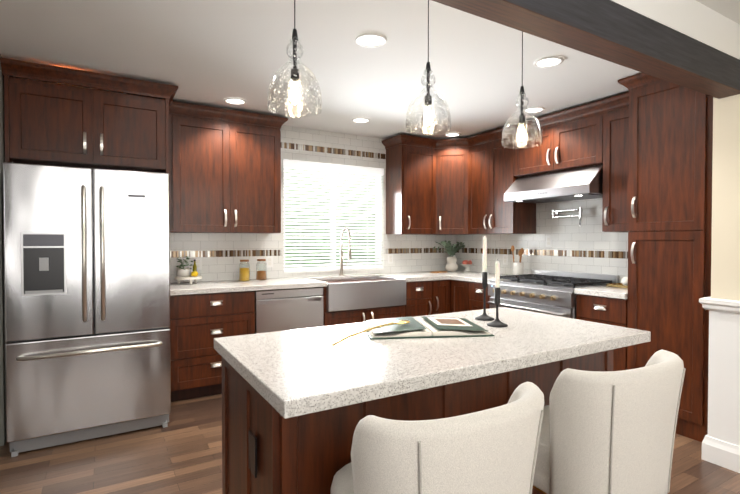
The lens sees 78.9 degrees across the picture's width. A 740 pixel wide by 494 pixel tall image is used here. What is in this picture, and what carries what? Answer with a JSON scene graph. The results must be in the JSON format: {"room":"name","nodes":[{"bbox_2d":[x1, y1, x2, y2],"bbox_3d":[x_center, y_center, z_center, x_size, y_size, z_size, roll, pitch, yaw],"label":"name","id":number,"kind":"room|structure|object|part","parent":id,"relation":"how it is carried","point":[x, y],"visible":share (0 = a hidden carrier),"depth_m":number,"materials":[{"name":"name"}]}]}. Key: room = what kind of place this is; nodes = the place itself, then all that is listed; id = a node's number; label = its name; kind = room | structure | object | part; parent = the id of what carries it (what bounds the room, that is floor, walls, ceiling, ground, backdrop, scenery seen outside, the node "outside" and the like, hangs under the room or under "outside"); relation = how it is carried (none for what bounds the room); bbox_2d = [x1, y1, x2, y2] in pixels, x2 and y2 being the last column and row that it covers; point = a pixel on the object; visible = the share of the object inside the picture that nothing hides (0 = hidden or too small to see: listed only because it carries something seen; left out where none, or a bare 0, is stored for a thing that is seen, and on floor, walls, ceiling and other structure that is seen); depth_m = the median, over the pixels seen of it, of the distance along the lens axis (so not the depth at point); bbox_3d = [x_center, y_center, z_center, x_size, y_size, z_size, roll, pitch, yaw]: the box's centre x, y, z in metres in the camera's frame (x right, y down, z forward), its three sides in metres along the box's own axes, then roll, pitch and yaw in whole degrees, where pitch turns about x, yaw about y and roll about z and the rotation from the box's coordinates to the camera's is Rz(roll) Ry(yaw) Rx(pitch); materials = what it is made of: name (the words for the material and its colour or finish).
{"room":"kitchen","nodes":[
{"label":"kitchen","id":0,"kind":"room"},
{"bbox_2d":[0,54,6,445],"bbox_3d":[-2.634,0.014,3.157,0.200,2.500,0.830,-1,1,-31],"label":"wall","id":1,"kind":"structure","parent":0,"point":[2,345],"depth_m":2.87,"materials":[{"name":"grey"}]},
{"bbox_2d":[170,125,455,282],"bbox_3d":[-1.700,-0.004,4.279,6.750,2.500,0.150,-1,1,-31],"label":"wall","id":2,"kind":"structure","parent":0,"point":[219,268],"depth_m":4.76,"materials":[{"name":"tile"}]},
{"bbox_2d":[4,58,167,172],"bbox_3d":[-2.135,-0.902,3.478,0.936,0.622,0.740,-1,1,-31],"label":"upper cabinet","id":3,"kind":"object","parent":2,"relation":"attached to","point":[46,123],"depth_m":3.13,"materials":[{"name":"brown wood"}]},
{"bbox_2d":[194,257,201,269],"bbox_3d":[-1.623,0.157,4.234,0.072,0.116,0.008,-1,1,-31],"label":"electrical outlet","id":4,"kind":"object","parent":2,"relation":"attached to","point":[199,263],"visible":0.85,"depth_m":4.24,"materials":[{"name":"white plastic"}]},
{"bbox_2d":[168,101,283,232],"bbox_3d":[-1.375,-0.678,4.169,1.021,1.092,0.348,-1,1,-31],"label":"upper cabinet","id":5,"kind":"object","parent":2,"relation":"attached to","point":[224,165],"depth_m":4.01,"materials":[{"name":"brown wood"}]},
{"bbox_2d":[266,256,272,267],"bbox_3d":[-1.024,0.151,4.588,0.072,0.116,0.008,-1,1,-31],"label":"electrical outlet","id":6,"kind":"object","parent":2,"relation":"attached to","point":[269,261],"visible":0.9,"depth_m":4.58,"materials":[{"name":"white plastic"}]},
{"bbox_2d":[170,142,446,257],"bbox_3d":[-0.392,-0.502,4.956,3.498,1.174,0.001,-1,1,-31],"label":"tile strip","id":7,"kind":"object","parent":2,"relation":"attached to","point":[216,253],"visible":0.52,"depth_m":4.73,"materials":[{"name":"tile"}]},
{"bbox_2d":[284,172,383,273],"bbox_3d":[-0.399,-0.323,5.024,1.223,1.185,0.142,-1,1,-31],"label":"window","id":8,"kind":"structure","parent":2,"relation":"in","point":[330,270],"depth_m":5.04,"materials":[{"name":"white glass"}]},
{"bbox_2d":[284,159,382,270],"bbox_3d":[-0.381,-0.333,4.993,1.215,1.160,0.063,-1,1,-31],"label":"window blinds","id":9,"kind":"object","parent":8,"relation":"attached to","point":[359,172],"visible":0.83,"depth_m":4.96,"materials":[{"name":"white plastic"}]},
{"bbox_2d":[388,254,392,263],"bbox_3d":[0.244,0.139,5.337,0.072,0.116,0.008,-1,1,-31],"label":"electrical outlet","id":10,"kind":"object","parent":2,"relation":"attached to","point":[390,258],"visible":1,"depth_m":5.33,"materials":[{"name":"white plastic"}]},
{"bbox_2d":[384,134,435,234],"bbox_3d":[0.481,-0.696,5.266,0.479,1.092,0.348,-1,1,-31],"label":"upper cabinet","id":11,"kind":"object","parent":2,"relation":"attached to","point":[410,161],"depth_m":5.12,"materials":[{"name":"brown wood"}]},
{"bbox_2d":[0,393,739,493],"bbox_3d":[-0.211,1.336,1.782,6.750,0.100,8.400,-1,1,-31],"label":"floor","id":12,"kind":"structure","parent":0,"point":[181,453],"depth_m":2.63,"materials":[{"name":"brown wood"}]},
{"bbox_2d":[3,162,170,456],"bbox_3d":[-2.020,0.374,3.304,0.906,1.775,1.112,-1,1,-31],"label":"fridge","id":13,"kind":"object","parent":12,"relation":"on","point":[87,298],"visible":1,"depth_m":2.86,"materials":[{"name":"grey metal"}]},
{"bbox_2d":[169,293,254,401],"bbox_3d":[-1.448,0.813,3.986,0.683,0.875,0.628,-1,1,-31],"label":"base cabinet","id":14,"kind":"object","parent":12,"relation":"on","point":[195,321],"depth_m":3.68,"materials":[{"name":"brown wood"}]},
{"bbox_2d":[170,270,467,296],"bbox_3d":[-0.229,0.342,4.688,3.504,0.044,0.648,-1,1,-31],"label":"countertop","id":15,"kind":"structure","parent":14,"relation":"on","point":[184,289],"depth_m":4.13,"materials":[{"name":"white stone"}]},
{"bbox_2d":[175,256,201,283],"bbox_3d":[-1.624,0.203,4.019,0.230,0.251,0.230,-1,1,-31],"label":"decorative piece","id":16,"kind":"object","parent":15,"relation":"on","point":[183,273],"visible":1,"depth_m":3.99,"materials":[{"name":"white ceramic"}]},
{"bbox_2d":[239,259,249,280],"bbox_3d":[-1.205,0.223,4.313,0.104,0.203,0.104,-1,1,-31],"label":"pasta jar","id":17,"kind":"object","parent":15,"relation":"on","point":[244,274],"visible":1,"depth_m":4.28,"materials":[{"name":"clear glass"}]},
{"bbox_2d":[256,259,266,279],"bbox_3d":[-1.070,0.221,4.428,0.104,0.203,0.104,-1,1,-31],"label":"jar","id":18,"kind":"object","parent":15,"relation":"on","point":[261,275],"visible":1,"depth_m":4.39,"materials":[{"name":"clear glass"}]},
{"bbox_2d":[336,227,351,276],"bbox_3d":[-0.242,0.052,4.860,0.110,0.530,0.244,-1,1,-31],"label":"faucet","id":19,"kind":"object","parent":15,"relation":"on","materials":[{"name":"silver metal"}]},
{"bbox_2d":[433,240,464,271],"bbox_3d":[1.014,0.111,5.581,0.434,0.387,0.342,-1,1,-31],"label":"decorative vase","id":20,"kind":"object","parent":15,"relation":"on","point":[451,265],"visible":0.98,"depth_m":5.54,"materials":[{"name":"white ceramic"}]},
{"bbox_2d":[459,260,473,270],"bbox_3d":[1.216,0.235,5.629,0.204,0.138,0.204,-1,1,-31],"label":"bowl","id":21,"kind":"object","parent":15,"relation":"on","point":[466,264],"visible":0.92,"depth_m":5.59,"materials":[{"name":"white ceramic"}]},
{"bbox_2d":[254,287,322,333],"bbox_3d":[-0.847,0.812,4.286,0.638,0.868,0.627,-1,1,-31],"label":"dishwasher","id":22,"kind":"object","parent":12,"relation":"on","point":[286,309],"visible":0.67,"depth_m":4.03,"materials":[{"name":"grey metal"}]},
{"bbox_3d":[-0.700,0.453,4.031,0.583,0.096,0.048,-1,1,-31],"label":"handle","id":23,"kind":"part","parent":22,"relation":"part of","materials":[{"name":"grey metal"}]},
{"bbox_2d":[321,277,407,325],"bbox_3d":[-0.178,0.802,4.715,0.932,0.875,0.666,-1,1,-31],"label":"base cabinet","id":24,"kind":"object","parent":12,"relation":"on","point":[353,299],"depth_m":4.42,"materials":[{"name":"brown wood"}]},
{"bbox_2d":[217,351,612,493],"bbox_3d":[0.255,0.846,1.912,1.588,0.876,0.645,-1,1,-31],"label":"kitchen island","id":25,"kind":"object","parent":12,"relation":"on","point":[262,454],"depth_m":1.45,"materials":[{"name":"brown wood"}]},
{"bbox_2d":[214,307,650,422],"bbox_3d":[0.290,0.386,1.868,1.646,0.044,0.825,-1,1,-31],"label":"island countertop","id":26,"kind":"structure","parent":25,"relation":"on","point":[297,373],"depth_m":1.54,"materials":[{"name":"white stone"}]},
{"bbox_2d":[331,316,493,346],"bbox_3d":[0.155,0.339,1.918,0.785,0.048,0.509,-1,1,-31],"label":"book","id":27,"kind":"object","parent":26,"relation":"on","point":[412,327],"visible":1,"depth_m":1.86,"materials":[{"name":"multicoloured paper"}]},
{"bbox_2d":[366,316,488,333],"bbox_3d":[0.234,0.336,1.965,0.553,0.015,0.463,-1,1,-31],"label":"print","id":28,"kind":"object","parent":27,"relation":"on","point":[400,325],"depth_m":1.90,"materials":[{"name":"multicoloured"}]},
{"bbox_2d":[475,236,493,320],"bbox_3d":[0.568,0.147,2.224,0.094,0.421,0.093,-1,1,-31],"label":"candlestick","id":29,"kind":"object","parent":26,"relation":"on","point":[484,316],"visible":0.98,"depth_m":2.21,"materials":[{"name":"black metal"}]},
{"bbox_2d":[487,259,507,326],"bbox_3d":[0.584,0.208,2.060,0.094,0.305,0.093,-1,1,-31],"label":"candlestick","id":30,"kind":"object","parent":26,"relation":"on","point":[497,322],"visible":1,"depth_m":2.05,"materials":[{"name":"black metal"}]},
{"bbox_2d":[408,281,435,316],"bbox_3d":[0.377,0.797,5.043,0.357,0.875,0.666,-1,1,-31],"label":"base cabinet","id":31,"kind":"object","parent":12,"relation":"on","point":[421,294],"depth_m":4.80,"materials":[{"name":"brown wood"}]},
{"bbox_2d":[331,382,544,493],"bbox_3d":[0.143,0.824,1.167,0.519,0.948,0.489,-1,1,-31],"label":"stool","id":32,"kind":"object","parent":12,"relation":"on","point":[494,450],"visible":1,"depth_m":0.93,"materials":[{"name":"fabric"}]},
{"bbox_2d":[436,277,451,313],"bbox_3d":[0.636,0.794,5.196,0.244,0.875,0.666,-1,1,-31],"label":"base cabinet","id":33,"kind":"object","parent":12,"relation":"on","point":[443,284],"depth_m":4.96,"materials":[{"name":"brown wood"}]},
{"bbox_2d":[452,273,505,284],"bbox_3d":[1.316,0.339,4.879,0.648,0.044,0.595,-1,1,-31],"label":"countertop","id":34,"kind":"structure","parent":33,"relation":"on","point":[459,276],"depth_m":4.83,"materials":[{"name":"white stone"}]},
{"bbox_2d":[511,245,523,274],"bbox_3d":[1.588,0.149,4.809,0.130,0.336,0.110,-1,1,-31],"label":"crock","id":35,"kind":"object","parent":34,"relation":"on","point":[517,268],"visible":0.83,"depth_m":4.78,"materials":[{"name":"white ceramic"}]},
{"bbox_2d":[452,281,467,312],"bbox_3d":[1.237,0.797,5.041,0.628,0.875,0.285,-1,1,-31],"label":"base cabinet","id":36,"kind":"object","parent":12,"relation":"on","point":[459,288],"depth_m":4.87,"materials":[{"name":"brown wood"}]},
{"bbox_2d":[468,281,490,310],"bbox_3d":[1.391,0.801,4.779,0.628,0.875,0.323,-1,1,-31],"label":"base cabinet","id":37,"kind":"object","parent":12,"relation":"on","point":[475,290],"depth_m":4.65,"materials":[{"name":"brown wood"}]},
{"bbox_2d":[488,269,618,318],"bbox_3d":[1.667,0.747,4.207,0.729,1.000,0.920,-1,1,-31],"label":"range","id":38,"kind":"object","parent":12,"relation":"on","point":[549,292],"visible":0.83,"depth_m":4.02,"materials":[{"name":"silver metal"}]},
{"bbox_2d":[574,293,627,370],"bbox_3d":[2.056,0.819,3.654,0.628,0.875,0.410,-1,1,-31],"label":"base cabinet","id":39,"kind":"object","parent":12,"relation":"on","point":[605,310],"depth_m":3.42,"materials":[{"name":"brown wood"}]},
{"bbox_2d":[574,286,627,300],"bbox_3d":[2.047,0.358,3.643,0.648,0.044,0.417,-1,1,-31],"label":"countertop","id":40,"kind":"structure","parent":39,"relation":"on","point":[597,291],"depth_m":3.50,"materials":[{"name":"white stone"}]},
{"bbox_2d":[606,283,627,287],"bbox_3d":[2.172,0.323,3.727,0.250,0.022,0.290,-1,1,-31],"label":"brass tray","id":41,"kind":"object","parent":40,"relation":"on","point":[619,285],"visible":0.33,"depth_m":3.74,"materials":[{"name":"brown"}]},
{"bbox_2d":[621,277,627,285],"bbox_3d":[2.164,0.276,3.750,0.120,0.098,0.116,-1,1,-31],"label":"pumpkin","id":42,"kind":"object","parent":41,"relation":"on","point":[624,280],"visible":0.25,"depth_m":3.73,"materials":[{"name":"white ceramic"}]},
{"bbox_2d":[533,350,685,493],"bbox_3d":[0.717,0.819,1.512,0.518,0.948,0.491,-1,1,-31],"label":"stool","id":43,"kind":"object","parent":12,"relation":"on","point":[609,432],"visible":0.88,"depth_m":1.28,"materials":[{"name":"fabric"}]},
{"bbox_2d":[624,73,712,441],"bbox_3d":[2.317,0.017,3.201,0.628,2.492,0.605,-1,1,-31],"label":"tall cabinet","id":44,"kind":"object","parent":12,"relation":"on","point":[646,141],"depth_m":3.05,"materials":[{"name":"brown wood"}]},
{"bbox_2d":[0,0,739,138],"bbox_3d":[0.094,-1.256,1.224,6.750,0.100,7.200,-1,1,-31],"label":"ceiling","id":45,"kind":"structure","parent":0,"point":[213,53],"depth_m":2.91,"materials":[{"name":"white paint"}]},
{"bbox_2d":[224,97,246,104],"bbox_3d":[-1.147,-1.239,3.825,0.190,0.009,0.190,-1,1,-31],"label":"recessed light","id":46,"kind":"object","parent":45,"relation":"in","point":[235,101],"visible":1,"depth_m":3.83,"materials":[{"name":"white"}]},
{"bbox_2d":[268,0,321,116],"bbox_3d":[-0.282,-0.863,1.682,0.202,0.698,0.202,-1,1,-31],"label":"pendant light","id":47,"kind":"object","parent":45,"relation":"hanging from","point":[295,74],"visible":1,"depth_m":1.68,"materials":[{"name":"clear glass"}]},
{"bbox_2d":[351,118,369,122],"bbox_3d":[-0.092,-1.249,4.437,0.190,0.009,0.190,-1,1,-31],"label":"recessed light","id":48,"kind":"object","parent":45,"relation":"in","point":[360,120],"visible":1,"depth_m":4.44,"materials":[{"name":"white"}]},
{"bbox_2d":[355,33,386,47],"bbox_3d":[0.006,-1.221,2.660,0.190,0.009,0.190,-1,1,-31],"label":"recessed light","id":49,"kind":"object","parent":45,"relation":"in","point":[370,40],"visible":0.96,"depth_m":2.66,"materials":[{"name":"white"}]},
{"bbox_2d":[405,0,450,134],"bbox_3d":[0.260,-0.870,2.002,0.202,0.694,0.202,-1,1,-31],"label":"pendant light","id":50,"kind":"object","parent":45,"relation":"hanging from","point":[428,100],"visible":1,"depth_m":2.00,"materials":[{"name":"clear glass"}]},
{"bbox_2d":[444,132,460,136],"bbox_3d":[0.924,-1.259,5.038,0.190,0.009,0.190,-1,1,-31],"label":"recessed light","id":51,"kind":"object","parent":45,"relation":"in","point":[453,134],"visible":1,"depth_m":5.03,"materials":[{"name":"white"}]},
{"bbox_2d":[502,32,542,148],"bbox_3d":[0.783,-0.874,2.311,0.202,0.696,0.202,-1,1,-31],"label":"pendant light","id":52,"kind":"object","parent":45,"relation":"hanging from","point":[522,121],"visible":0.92,"depth_m":2.31,"materials":[{"name":"clear glass"}]},
{"bbox_2d":[524,107,544,112],"bbox_3d":[1.489,-1.244,4.082,0.190,0.009,0.190,-1,1,-31],"label":"recessed light","id":53,"kind":"object","parent":45,"relation":"in","point":[535,109],"visible":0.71,"depth_m":4.07,"materials":[{"name":"white"}]},
{"bbox_2d":[533,56,563,67],"bbox_3d":[1.185,-1.226,2.985,0.190,0.009,0.190,-1,1,-31],"label":"recessed light","id":54,"kind":"object","parent":45,"relation":"in","point":[549,62],"visible":0.94,"depth_m":2.98,"materials":[{"name":"white"}]},
{"bbox_2d":[432,0,739,98],"bbox_3d":[-0.408,-1.023,1.105,5.760,0.362,0.124,-1,1,-31],"label":"beam","id":55,"kind":"structure","parent":45,"relation":"attached to","point":[613,32],"depth_m":1.94,"materials":[{"name":"brown wood"}]},
{"bbox_2d":[455,198,627,282],"bbox_3d":[1.996,-0.008,4.512,0.150,2.500,3.210,-1,1,-31],"label":"wall","id":56,"kind":"structure","parent":0,"point":[567,233],"depth_m":4.50,"materials":[{"name":"tile"}]},
{"bbox_2d":[436,138,467,234],"bbox_3d":[1.009,-0.698,5.432,0.598,1.092,0.598,-1,1,-31],"label":"upper cabinet","id":57,"kind":"object","parent":56,"relation":"attached to","point":[440,143],"depth_m":5.17,"materials":[{"name":"brown wood"}]},
{"bbox_2d":[468,125,535,234],"bbox_3d":[1.439,-0.691,4.950,0.348,1.092,0.670,-1,1,-31],"label":"upper cabinet","id":58,"kind":"object","parent":56,"relation":"attached to","point":[489,163],"depth_m":4.81,"materials":[{"name":"brown wood"}]},
{"bbox_2d":[503,254,507,264],"bbox_3d":[1.543,0.143,5.124,0.008,0.116,0.072,-1,1,-31],"label":"electrical outlet","id":59,"kind":"object","parent":56,"relation":"attached to","point":[505,259],"visible":1,"depth_m":5.12,"materials":[{"name":"white plastic"}]},
{"bbox_2d":[456,248,627,258],"bbox_3d":[1.927,0.062,4.479,0.001,0.062,3.182,-1,1,-31],"label":"tile strip","id":60,"kind":"object","parent":56,"relation":"attached to","point":[599,254],"visible":0.44,"depth_m":4.55,"materials":[{"name":"tile"}]},
{"bbox_2d":[546,236,551,246],"bbox_3d":[1.838,-0.059,4.621,0.008,0.116,0.072,-1,1,-31],"label":"electrical outlet","id":61,"kind":"object","parent":56,"relation":"attached to","point":[548,241],"visible":1,"depth_m":4.62,"materials":[{"name":"white plastic"}]},
{"bbox_2d":[504,164,602,202],"bbox_3d":[1.784,-0.576,4.215,0.503,0.265,0.920,-1,1,-31],"label":"range hood","id":62,"kind":"object","parent":56,"relation":"attached to","point":[582,183],"visible":0.92,"depth_m":4.04,"materials":[{"name":"silver metal"}]},
{"bbox_2d":[512,99,603,176],"bbox_3d":[1.851,-0.970,4.248,0.348,0.512,0.950,-1,1,-31],"label":"upper cabinet","id":63,"kind":"object","parent":56,"relation":"attached to","point":[573,138],"depth_m":4.08,"materials":[{"name":"brown wood"}]},
{"bbox_2d":[551,207,581,226],"bbox_3d":[1.917,-0.283,4.374,0.078,0.185,0.401,0,1,-22],"label":"pot filler","id":64,"kind":"object","parent":56,"relation":"attached to","point":[554,213],"visible":1,"depth_m":4.35,"materials":[{"name":"silver metal"}]},
{"bbox_2d":[602,94,623,231],"bbox_3d":[2.188,-0.671,3.684,0.348,1.092,0.373,-1,1,-31],"label":"upper cabinet","id":65,"kind":"object","parent":56,"relation":"attached to","point":[613,167],"depth_m":3.68,"materials":[{"name":"brown wood"}]},
{"bbox_2d":[711,94,739,300],"bbox_3d":[3.428,0.044,1.264,0.990,2.500,3.840,-1,1,-31],"label":"wall","id":66,"kind":"structure","parent":0,"point":[725,263],"depth_m":2.60,"materials":[{"name":"beige paint"}]},
{"bbox_2d":[611,0,739,59],"bbox_3d":[-0.400,-1.109,1.089,5.760,0.190,0.090,-1,1,-31],"label":"crown molding","id":67,"kind":"structure","parent":66,"relation":"attached to","point":[699,21],"depth_m":2.23,"materials":[{"name":"white paint"}]},
{"bbox_2d":[699,297,739,312],"bbox_3d":[3.156,0.361,1.144,0.486,0.070,3.862,-1,1,-31],"label":"trim","id":68,"kind":"structure","parent":66,"relation":"attached to","point":[723,305],"depth_m":2.60,"materials":[{"name":"white wood"}]},
{"bbox_2d":[701,434,739,472],"bbox_3d":[3.167,1.223,1.155,0.470,0.145,3.846,-1,1,-31],"label":"baseboard","id":69,"kind":"structure","parent":66,"relation":"attached to","point":[721,453],"depth_m":2.61,"materials":[{"name":"white wood"}]},
{"bbox_2d":[708,310,739,445],"bbox_3d":[3.179,0.813,1.145,0.452,0.965,3.828,-1,1,-31],"label":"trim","id":70,"kind":"structure","parent":66,"relation":"attached to","point":[724,383],"depth_m":2.60,"materials":[{"name":"white"}]},
{"label":"outside","id":71,"kind":"structure","parent":0,"visible":0},
{"bbox_2d":[285,169,374,266],"bbox_3d":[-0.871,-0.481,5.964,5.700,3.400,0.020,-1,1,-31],"label":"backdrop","id":72,"kind":"structure","parent":71,"point":[328,226],"depth_m":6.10,"materials":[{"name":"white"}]}
]}

